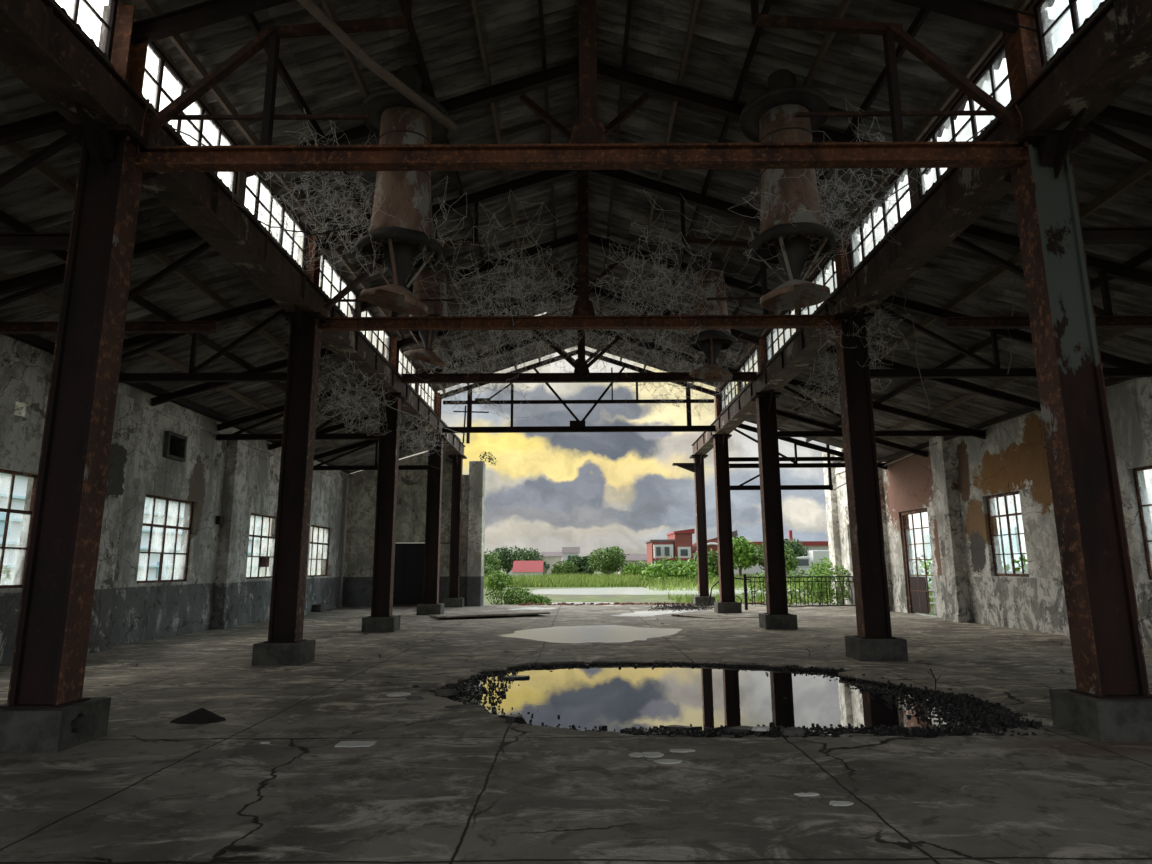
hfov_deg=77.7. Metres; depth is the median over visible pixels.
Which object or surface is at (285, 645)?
steel column
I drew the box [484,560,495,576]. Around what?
tree
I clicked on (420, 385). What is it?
window
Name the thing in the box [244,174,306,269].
window
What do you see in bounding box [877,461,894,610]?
trim
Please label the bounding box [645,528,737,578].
brick building
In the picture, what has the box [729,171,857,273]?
cobweb
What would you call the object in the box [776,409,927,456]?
truss
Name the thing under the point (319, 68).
ceiling
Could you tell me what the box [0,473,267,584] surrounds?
windows
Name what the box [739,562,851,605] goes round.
bush
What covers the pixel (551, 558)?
house
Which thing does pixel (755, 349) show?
window
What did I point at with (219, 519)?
switch box
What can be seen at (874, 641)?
steel column
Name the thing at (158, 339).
truss
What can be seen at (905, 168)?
cable
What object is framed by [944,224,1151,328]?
truss
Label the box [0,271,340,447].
purlin
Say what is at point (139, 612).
wall
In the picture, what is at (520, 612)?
slab
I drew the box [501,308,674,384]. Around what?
cobweb
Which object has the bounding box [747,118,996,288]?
cable
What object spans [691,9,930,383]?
purlin
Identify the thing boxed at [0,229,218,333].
truss
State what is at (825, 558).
hedge
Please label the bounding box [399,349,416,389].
window
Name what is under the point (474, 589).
concrete pillar
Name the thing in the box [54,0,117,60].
window
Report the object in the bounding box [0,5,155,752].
steel column
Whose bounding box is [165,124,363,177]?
cable
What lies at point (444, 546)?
door
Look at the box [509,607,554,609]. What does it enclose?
puddle
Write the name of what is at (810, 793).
flake
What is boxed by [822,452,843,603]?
trim
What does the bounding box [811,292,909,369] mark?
cobweb
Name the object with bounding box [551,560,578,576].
tree
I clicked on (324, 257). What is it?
window
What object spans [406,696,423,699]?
chunk
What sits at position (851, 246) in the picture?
window
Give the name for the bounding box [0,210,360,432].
purlin
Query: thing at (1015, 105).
cable
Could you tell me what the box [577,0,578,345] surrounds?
ridge beam
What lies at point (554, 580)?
grass
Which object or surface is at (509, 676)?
chunk
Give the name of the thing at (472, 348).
cobweb
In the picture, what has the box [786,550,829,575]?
van
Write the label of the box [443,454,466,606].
steel column
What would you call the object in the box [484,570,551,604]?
leafy shrub
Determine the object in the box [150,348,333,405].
truss
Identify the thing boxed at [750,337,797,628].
steel column
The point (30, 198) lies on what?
ceiling
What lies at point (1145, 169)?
purlin
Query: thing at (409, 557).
door
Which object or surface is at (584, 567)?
tree
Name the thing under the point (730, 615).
slab
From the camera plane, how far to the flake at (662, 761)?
5.91 m
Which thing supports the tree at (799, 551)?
on the ground at (621, 598)
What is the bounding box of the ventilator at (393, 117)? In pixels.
[356,65,449,315]
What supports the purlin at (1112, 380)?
on the truss at (1114, 116)
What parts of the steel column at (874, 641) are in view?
plate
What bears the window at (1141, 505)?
in the wall at (1012, 457)
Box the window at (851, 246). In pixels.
[848,168,910,270]
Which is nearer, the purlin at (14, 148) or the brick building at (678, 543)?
the purlin at (14, 148)
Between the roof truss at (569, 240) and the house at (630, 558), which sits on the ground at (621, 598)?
the house at (630, 558)
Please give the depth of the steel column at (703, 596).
29.60 m
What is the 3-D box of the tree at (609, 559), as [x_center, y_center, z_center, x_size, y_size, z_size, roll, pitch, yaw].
[4.981,20.652,113.912,6.552,5.015,6.665,0,-11,0]
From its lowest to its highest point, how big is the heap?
0.262 m
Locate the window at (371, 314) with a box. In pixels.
[360,310,390,361]
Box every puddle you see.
[442,664,1019,735]
[500,625,681,642]
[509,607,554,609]
[611,609,703,615]
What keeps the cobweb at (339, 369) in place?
hanging from the girder at (39, 44)
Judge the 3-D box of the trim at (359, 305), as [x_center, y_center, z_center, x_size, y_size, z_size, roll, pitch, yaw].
[-5.073,-2.749,16.573,0.140,0.820,0.220,0,-11,0]
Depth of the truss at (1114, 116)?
7.86 m
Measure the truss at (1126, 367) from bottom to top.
1.830 m
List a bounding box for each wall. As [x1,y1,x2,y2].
[0,334,351,665]
[342,449,468,606]
[833,377,1151,647]
[908,469,1151,586]
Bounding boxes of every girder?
[0,0,465,454]
[691,0,1151,454]
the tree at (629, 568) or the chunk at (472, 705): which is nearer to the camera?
the chunk at (472, 705)
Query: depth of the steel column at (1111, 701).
7.29 m
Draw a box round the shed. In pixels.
[508,561,543,576]
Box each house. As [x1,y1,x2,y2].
[541,552,562,574]
[562,547,579,575]
[618,554,646,573]
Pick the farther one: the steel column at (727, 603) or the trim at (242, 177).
the steel column at (727, 603)
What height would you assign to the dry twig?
0.343 m
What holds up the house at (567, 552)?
on the ground at (621, 598)
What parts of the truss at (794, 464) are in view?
post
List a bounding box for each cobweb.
[232,109,376,279]
[279,348,400,435]
[338,176,466,275]
[399,314,553,418]
[400,412,447,468]
[420,192,596,372]
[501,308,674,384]
[589,189,747,375]
[602,329,756,419]
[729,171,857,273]
[750,98,927,275]
[792,336,896,415]
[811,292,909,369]
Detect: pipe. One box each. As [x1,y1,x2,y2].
[338,475,351,606]
[708,577,748,605]
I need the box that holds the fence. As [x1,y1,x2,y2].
[913,564,1028,613]
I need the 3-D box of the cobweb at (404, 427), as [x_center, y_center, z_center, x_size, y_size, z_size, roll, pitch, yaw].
[-4.892,0.159,22.363,1.474,1.418,5.302,0,-11,0]
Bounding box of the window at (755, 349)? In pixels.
[739,346,756,389]
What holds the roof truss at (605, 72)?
attached to the ridge beam
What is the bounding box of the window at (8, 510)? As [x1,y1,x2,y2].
[0,469,36,588]
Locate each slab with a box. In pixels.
[358,674,458,689]
[428,611,549,617]
[672,613,758,618]
[838,668,1010,699]
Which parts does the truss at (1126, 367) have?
post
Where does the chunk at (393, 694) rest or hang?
on the floor
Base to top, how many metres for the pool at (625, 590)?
0.006 m
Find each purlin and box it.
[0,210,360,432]
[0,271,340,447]
[0,320,281,441]
[2,142,379,421]
[140,0,445,392]
[243,13,469,384]
[320,0,491,372]
[399,0,516,369]
[471,0,540,361]
[538,0,563,349]
[596,0,631,350]
[620,0,699,361]
[644,0,772,368]
[668,0,851,371]
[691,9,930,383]
[715,0,1030,391]
[777,160,1151,427]
[806,247,1151,441]
[842,313,1151,451]
[878,363,1151,462]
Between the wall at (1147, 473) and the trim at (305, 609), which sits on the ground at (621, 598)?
the wall at (1147, 473)
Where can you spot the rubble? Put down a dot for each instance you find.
(528, 603)
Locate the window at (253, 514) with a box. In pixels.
[246,513,275,578]
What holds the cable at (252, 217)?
hanging from the girder at (39, 44)
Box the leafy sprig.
[479,452,496,465]
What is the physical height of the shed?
2.700 m
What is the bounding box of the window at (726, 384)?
[720,382,736,411]
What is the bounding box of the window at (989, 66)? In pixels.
[916,44,1008,199]
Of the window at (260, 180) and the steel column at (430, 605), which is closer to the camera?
the window at (260, 180)
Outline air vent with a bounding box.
[163,431,187,461]
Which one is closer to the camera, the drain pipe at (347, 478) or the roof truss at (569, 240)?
the roof truss at (569, 240)
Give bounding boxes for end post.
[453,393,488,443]
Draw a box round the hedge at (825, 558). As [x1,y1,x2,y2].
[808,554,1026,601]
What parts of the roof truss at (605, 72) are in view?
king post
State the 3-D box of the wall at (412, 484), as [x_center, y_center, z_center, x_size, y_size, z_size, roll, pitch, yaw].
[-6.809,3.874,30.265,5.700,6.900,0.300,0,-11,0]
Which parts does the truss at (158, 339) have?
post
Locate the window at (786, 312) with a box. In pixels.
[765,310,793,361]
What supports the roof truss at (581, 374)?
on the steel column at (381, 619)
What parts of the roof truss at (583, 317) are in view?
tie rod, king post, post, tie rod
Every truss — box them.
[0,111,73,249]
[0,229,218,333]
[49,298,286,382]
[131,0,1054,171]
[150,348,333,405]
[215,382,378,439]
[229,60,930,178]
[268,412,379,449]
[313,425,427,469]
[315,170,859,330]
[349,233,806,314]
[397,286,771,383]
[419,330,736,373]
[429,350,727,432]
[729,424,887,469]
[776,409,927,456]
[778,379,986,438]
[826,345,1040,410]
[870,295,1151,378]
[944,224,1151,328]
[1082,105,1151,244]
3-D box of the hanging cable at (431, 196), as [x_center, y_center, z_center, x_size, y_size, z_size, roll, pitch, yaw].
[-2.062,-3.201,10.270,0.062,0.910,0.247,-7,-12,30]
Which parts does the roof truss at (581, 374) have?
king post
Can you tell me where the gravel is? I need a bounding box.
[433,662,1041,737]
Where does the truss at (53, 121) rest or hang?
attached to the wall at (139, 612)
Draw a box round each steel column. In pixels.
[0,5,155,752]
[251,236,326,665]
[361,338,406,631]
[417,393,446,614]
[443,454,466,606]
[689,453,714,605]
[709,391,741,612]
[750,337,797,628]
[830,235,907,660]
[992,10,1151,741]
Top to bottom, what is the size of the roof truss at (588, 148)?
3.495 m
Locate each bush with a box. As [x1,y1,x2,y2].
[639,556,697,583]
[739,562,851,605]
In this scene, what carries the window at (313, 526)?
in the wall at (139, 612)
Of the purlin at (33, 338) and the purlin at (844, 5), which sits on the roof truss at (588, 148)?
the purlin at (844, 5)
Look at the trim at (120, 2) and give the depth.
10.28 m
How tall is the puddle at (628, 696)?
0.001 m
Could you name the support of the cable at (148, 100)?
hanging from the steel column at (45, 710)
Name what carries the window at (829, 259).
on the trim at (1106, 2)
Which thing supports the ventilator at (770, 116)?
hanging from the ceiling at (319, 68)
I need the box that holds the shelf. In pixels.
[672,463,694,471]
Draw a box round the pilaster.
[87,393,133,653]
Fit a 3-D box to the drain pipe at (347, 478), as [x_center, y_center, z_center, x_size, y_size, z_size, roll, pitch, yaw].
[-9.456,4.418,29.312,0.261,5.367,0.099,1,-11,-6]
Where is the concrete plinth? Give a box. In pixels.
[311,603,330,611]
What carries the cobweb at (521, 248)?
attached to the roof truss at (583, 317)
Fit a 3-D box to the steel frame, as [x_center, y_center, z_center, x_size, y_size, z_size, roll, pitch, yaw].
[8.199,1.233,25.546,5.650,1.700,0.100,0,-11,0]
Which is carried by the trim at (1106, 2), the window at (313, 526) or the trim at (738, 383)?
the trim at (738, 383)
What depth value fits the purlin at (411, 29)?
10.88 m
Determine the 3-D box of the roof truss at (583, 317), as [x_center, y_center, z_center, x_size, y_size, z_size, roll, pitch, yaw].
[0.070,-3.627,13.702,10.744,3.435,0.160,0,-11,0]
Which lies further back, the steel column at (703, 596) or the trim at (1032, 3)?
the steel column at (703, 596)
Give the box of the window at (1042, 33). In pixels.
[1033,0,1106,67]
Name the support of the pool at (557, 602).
on the ground at (621, 598)
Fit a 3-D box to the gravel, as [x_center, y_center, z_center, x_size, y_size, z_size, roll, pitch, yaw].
[1.516,3.417,9.513,6.949,0.140,5.616,-1,-11,3]
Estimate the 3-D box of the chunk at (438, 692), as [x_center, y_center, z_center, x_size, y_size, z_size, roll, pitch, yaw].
[-1.694,3.376,9.275,0.310,0.058,0.203,-2,-11,11]
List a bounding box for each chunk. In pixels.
[386,692,410,696]
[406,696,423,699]
[434,689,457,695]
[444,703,483,708]
[499,675,529,678]
[499,714,526,723]
[663,725,701,734]
[710,726,757,736]
[751,726,769,730]
[782,727,806,736]
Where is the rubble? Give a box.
[518,601,793,605]
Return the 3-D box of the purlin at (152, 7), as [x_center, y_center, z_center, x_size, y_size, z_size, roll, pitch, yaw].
[-4.783,-4.056,12.086,0.055,0.130,28.250,0,-11,0]
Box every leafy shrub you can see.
[0,565,12,584]
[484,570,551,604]
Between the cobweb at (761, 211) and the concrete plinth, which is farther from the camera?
the concrete plinth
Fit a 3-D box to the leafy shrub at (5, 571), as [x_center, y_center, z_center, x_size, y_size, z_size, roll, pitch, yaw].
[-11.540,3.116,12.652,1.607,2.362,3.211,0,-11,0]
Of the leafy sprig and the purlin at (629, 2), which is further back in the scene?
the leafy sprig
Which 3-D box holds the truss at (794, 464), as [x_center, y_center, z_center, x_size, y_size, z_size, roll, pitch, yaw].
[8.264,0.450,25.489,5.713,1.830,0.120,0,-11,0]
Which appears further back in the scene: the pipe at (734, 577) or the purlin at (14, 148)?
the pipe at (734, 577)
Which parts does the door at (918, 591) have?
panel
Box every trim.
[0,352,348,481]
[3,334,349,473]
[50,0,435,413]
[118,0,437,392]
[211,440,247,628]
[230,172,246,205]
[304,481,312,614]
[352,295,361,316]
[413,368,419,394]
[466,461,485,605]
[719,0,1038,390]
[720,0,1110,413]
[737,368,742,393]
[794,308,802,331]
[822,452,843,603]
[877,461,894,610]
[907,168,924,208]
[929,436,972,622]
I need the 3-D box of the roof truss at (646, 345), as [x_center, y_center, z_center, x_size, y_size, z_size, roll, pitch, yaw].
[0.082,-2.600,23.073,10.744,2.002,0.120,0,-11,0]
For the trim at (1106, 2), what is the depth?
9.90 m
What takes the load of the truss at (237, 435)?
attached to the wall at (139, 612)
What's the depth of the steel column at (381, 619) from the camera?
18.67 m
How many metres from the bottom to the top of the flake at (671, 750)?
0.008 m
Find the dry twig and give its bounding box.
[927,669,940,693]
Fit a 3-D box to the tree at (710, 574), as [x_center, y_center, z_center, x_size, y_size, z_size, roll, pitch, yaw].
[12.157,14.842,74.442,4.455,3.416,4.161,-5,-12,26]
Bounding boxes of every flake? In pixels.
[335,741,376,746]
[629,752,642,757]
[642,752,663,757]
[654,759,681,763]
[670,749,694,752]
[794,792,818,795]
[829,801,853,805]
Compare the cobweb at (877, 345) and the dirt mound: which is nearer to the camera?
the dirt mound
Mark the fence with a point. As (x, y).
(931, 566)
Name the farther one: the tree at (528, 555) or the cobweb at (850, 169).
the tree at (528, 555)
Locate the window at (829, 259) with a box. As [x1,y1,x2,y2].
[799,252,835,314]
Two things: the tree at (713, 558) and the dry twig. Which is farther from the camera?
the tree at (713, 558)
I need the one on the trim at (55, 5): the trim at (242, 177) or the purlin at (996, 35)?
the trim at (242, 177)
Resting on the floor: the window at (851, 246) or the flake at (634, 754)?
the flake at (634, 754)
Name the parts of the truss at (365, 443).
post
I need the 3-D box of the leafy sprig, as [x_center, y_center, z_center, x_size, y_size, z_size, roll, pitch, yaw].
[-3.746,1.139,30.498,0.874,0.652,0.562,0,-11,0]
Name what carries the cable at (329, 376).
hanging from the girder at (39, 44)
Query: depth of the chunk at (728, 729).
7.03 m
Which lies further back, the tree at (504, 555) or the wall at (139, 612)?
the tree at (504, 555)
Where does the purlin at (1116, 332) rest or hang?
on the truss
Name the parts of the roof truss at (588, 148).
tie rod, post, king post, post, tie rod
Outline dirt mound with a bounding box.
[170,708,225,723]
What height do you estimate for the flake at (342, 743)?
0.008 m
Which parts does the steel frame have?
rail, rail, post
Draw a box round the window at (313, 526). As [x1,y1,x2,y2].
[308,525,329,576]
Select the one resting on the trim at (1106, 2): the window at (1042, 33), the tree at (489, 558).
the window at (1042, 33)
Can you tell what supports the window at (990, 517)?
in the wall at (1012, 457)
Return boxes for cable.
[129,99,149,186]
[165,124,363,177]
[252,217,360,235]
[329,376,466,434]
[431,196,436,240]
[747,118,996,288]
[755,168,906,304]
[1014,100,1035,194]
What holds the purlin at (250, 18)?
attached to the roof truss at (588, 148)
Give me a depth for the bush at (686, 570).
69.64 m
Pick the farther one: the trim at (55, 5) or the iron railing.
the iron railing
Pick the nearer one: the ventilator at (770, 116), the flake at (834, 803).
the flake at (834, 803)
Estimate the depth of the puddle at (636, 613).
24.66 m
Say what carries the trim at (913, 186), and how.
on the trim at (1106, 2)
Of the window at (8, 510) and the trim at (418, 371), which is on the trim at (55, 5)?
the trim at (418, 371)
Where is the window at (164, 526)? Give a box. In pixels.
[137,494,193,582]
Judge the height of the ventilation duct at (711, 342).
2.821 m
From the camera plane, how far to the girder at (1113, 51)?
9.06 m
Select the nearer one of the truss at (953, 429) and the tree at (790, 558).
the truss at (953, 429)
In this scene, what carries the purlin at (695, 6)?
on the roof truss at (588, 148)
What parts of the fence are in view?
post, rail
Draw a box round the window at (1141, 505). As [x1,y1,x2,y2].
[1133,466,1151,579]
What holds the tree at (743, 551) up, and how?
on the ground at (621, 598)
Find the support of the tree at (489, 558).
on the ground at (621, 598)
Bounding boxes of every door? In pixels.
[393,543,424,605]
[439,542,449,602]
[901,508,934,613]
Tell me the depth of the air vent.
17.47 m
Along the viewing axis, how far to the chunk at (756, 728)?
6.94 m
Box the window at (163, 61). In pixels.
[144,42,237,196]
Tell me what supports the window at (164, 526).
in the wall at (139, 612)
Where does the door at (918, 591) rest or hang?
in the wall at (1012, 457)
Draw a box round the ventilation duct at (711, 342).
[682,259,735,379]
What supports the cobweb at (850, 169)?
attached to the roof truss at (605, 72)
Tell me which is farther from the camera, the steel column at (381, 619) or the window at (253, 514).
the window at (253, 514)
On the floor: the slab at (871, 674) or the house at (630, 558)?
the slab at (871, 674)
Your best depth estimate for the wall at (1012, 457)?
18.01 m
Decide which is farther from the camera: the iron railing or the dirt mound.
the iron railing
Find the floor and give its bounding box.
[0,603,1151,863]
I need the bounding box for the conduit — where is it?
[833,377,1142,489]
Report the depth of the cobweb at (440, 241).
10.02 m
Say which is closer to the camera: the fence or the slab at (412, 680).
the slab at (412, 680)
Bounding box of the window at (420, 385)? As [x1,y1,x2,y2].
[419,372,435,411]
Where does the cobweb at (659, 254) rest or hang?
attached to the roof truss at (583, 317)
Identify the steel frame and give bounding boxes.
[729,444,877,489]
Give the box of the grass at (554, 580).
[484,572,933,605]
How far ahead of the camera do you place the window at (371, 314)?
18.77 m
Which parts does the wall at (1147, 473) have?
door, door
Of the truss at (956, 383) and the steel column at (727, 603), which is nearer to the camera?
the truss at (956, 383)
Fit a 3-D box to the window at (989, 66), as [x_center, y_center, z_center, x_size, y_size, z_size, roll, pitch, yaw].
[5.215,-4.104,9.629,0.070,0.820,2.515,0,-11,0]
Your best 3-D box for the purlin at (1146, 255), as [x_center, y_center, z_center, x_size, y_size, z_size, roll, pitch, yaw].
[8.231,-2.276,11.731,0.055,0.130,28.250,0,-11,0]
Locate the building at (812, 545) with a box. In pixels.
[734,530,828,576]
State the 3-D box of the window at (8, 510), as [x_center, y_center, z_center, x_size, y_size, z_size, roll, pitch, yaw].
[-9.824,1.578,11.818,0.070,2.010,2.180,0,-11,0]
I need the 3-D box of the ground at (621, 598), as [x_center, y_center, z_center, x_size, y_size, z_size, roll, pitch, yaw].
[0.498,56.124,289.617,600.000,0.030,610.000,0,-11,0]
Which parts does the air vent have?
plate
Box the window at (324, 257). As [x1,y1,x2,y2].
[320,254,357,316]
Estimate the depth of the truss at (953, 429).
19.26 m
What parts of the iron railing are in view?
post, rail, rail, rail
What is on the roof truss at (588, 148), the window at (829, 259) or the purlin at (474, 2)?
the purlin at (474, 2)
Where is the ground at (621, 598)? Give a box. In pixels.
[261,569,936,615]
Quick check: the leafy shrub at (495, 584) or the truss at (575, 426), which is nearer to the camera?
the truss at (575, 426)
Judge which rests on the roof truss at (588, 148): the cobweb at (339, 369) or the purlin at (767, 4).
the purlin at (767, 4)
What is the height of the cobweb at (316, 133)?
2.166 m
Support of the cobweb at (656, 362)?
attached to the roof truss at (581, 374)
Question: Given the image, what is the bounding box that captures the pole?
[297,0,457,132]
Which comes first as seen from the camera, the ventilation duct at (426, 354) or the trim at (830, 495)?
the ventilation duct at (426, 354)
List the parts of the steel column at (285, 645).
plate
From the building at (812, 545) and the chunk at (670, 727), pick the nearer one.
the chunk at (670, 727)
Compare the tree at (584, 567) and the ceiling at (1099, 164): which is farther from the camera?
the tree at (584, 567)
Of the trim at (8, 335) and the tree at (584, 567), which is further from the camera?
the tree at (584, 567)
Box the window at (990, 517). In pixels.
[986,491,1028,576]
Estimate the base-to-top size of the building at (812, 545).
6.850 m
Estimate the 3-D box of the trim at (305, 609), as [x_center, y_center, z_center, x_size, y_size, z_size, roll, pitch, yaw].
[-9.503,3.724,24.855,0.360,5.170,0.700,0,-11,0]
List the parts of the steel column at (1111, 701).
plate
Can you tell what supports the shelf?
attached to the steel column at (703, 596)
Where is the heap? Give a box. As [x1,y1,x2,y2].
[648,602,713,611]
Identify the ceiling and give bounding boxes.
[0,0,460,472]
[124,0,1054,390]
[721,1,1151,459]
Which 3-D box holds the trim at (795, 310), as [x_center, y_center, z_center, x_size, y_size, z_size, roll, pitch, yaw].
[5.227,-2.767,16.763,0.140,0.820,0.220,0,-11,0]
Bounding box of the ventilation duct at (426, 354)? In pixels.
[403,262,457,367]
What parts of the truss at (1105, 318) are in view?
post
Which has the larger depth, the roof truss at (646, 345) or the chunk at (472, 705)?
the roof truss at (646, 345)
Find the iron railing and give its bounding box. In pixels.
[743,574,854,609]
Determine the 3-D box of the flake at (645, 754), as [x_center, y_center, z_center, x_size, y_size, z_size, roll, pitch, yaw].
[0.658,2.772,6.145,0.195,0.008,0.162,0,-11,0]
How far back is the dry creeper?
12.31 m
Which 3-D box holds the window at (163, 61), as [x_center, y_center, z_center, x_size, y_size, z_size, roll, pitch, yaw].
[-5.085,-4.086,9.440,0.070,0.820,2.515,0,-11,0]
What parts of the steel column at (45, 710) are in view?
plate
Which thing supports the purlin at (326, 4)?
attached to the roof truss at (588, 148)
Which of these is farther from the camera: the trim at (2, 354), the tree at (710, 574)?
the tree at (710, 574)
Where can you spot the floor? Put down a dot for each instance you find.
(437, 784)
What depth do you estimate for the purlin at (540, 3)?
12.07 m
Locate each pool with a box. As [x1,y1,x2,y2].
[514,587,798,594]
[552,602,613,603]
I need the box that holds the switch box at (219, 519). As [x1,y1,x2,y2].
[216,516,223,524]
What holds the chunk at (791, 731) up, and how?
on the gravel
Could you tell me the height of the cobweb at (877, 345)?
1.441 m
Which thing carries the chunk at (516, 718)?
on the gravel
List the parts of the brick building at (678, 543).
arch trim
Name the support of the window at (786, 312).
attached to the trim at (1106, 2)
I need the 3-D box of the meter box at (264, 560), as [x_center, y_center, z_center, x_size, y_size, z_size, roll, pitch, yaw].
[-9.733,4.045,22.328,0.180,0.330,0.350,0,-11,0]
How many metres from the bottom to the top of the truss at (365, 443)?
1.740 m
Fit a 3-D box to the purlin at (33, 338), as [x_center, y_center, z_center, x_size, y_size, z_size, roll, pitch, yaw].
[-9.452,-1.777,11.667,0.055,0.130,28.250,0,-11,0]
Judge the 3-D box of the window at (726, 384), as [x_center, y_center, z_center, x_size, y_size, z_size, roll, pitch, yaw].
[5.240,-1.345,24.353,0.070,0.820,2.825,0,-11,0]
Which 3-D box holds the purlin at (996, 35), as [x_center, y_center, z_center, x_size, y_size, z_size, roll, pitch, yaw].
[5.056,-4.109,12.080,0.055,0.130,28.250,0,-11,0]
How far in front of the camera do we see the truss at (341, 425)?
22.61 m
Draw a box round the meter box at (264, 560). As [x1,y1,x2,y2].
[260,556,269,566]
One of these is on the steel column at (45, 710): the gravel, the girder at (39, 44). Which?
the girder at (39, 44)
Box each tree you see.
[484,549,501,571]
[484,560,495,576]
[492,545,521,573]
[510,547,548,573]
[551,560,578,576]
[567,554,595,575]
[587,546,626,575]
[620,561,646,575]
[683,559,714,578]
[690,549,718,576]
[717,536,759,576]
[753,542,798,571]
[784,538,807,556]
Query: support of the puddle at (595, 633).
on the floor
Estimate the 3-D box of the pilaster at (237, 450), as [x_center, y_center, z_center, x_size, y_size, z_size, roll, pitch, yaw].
[-9.512,2.771,19.768,0.360,5.170,0.750,0,-11,0]
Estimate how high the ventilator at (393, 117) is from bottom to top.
3.686 m
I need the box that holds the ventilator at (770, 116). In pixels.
[740,69,835,310]

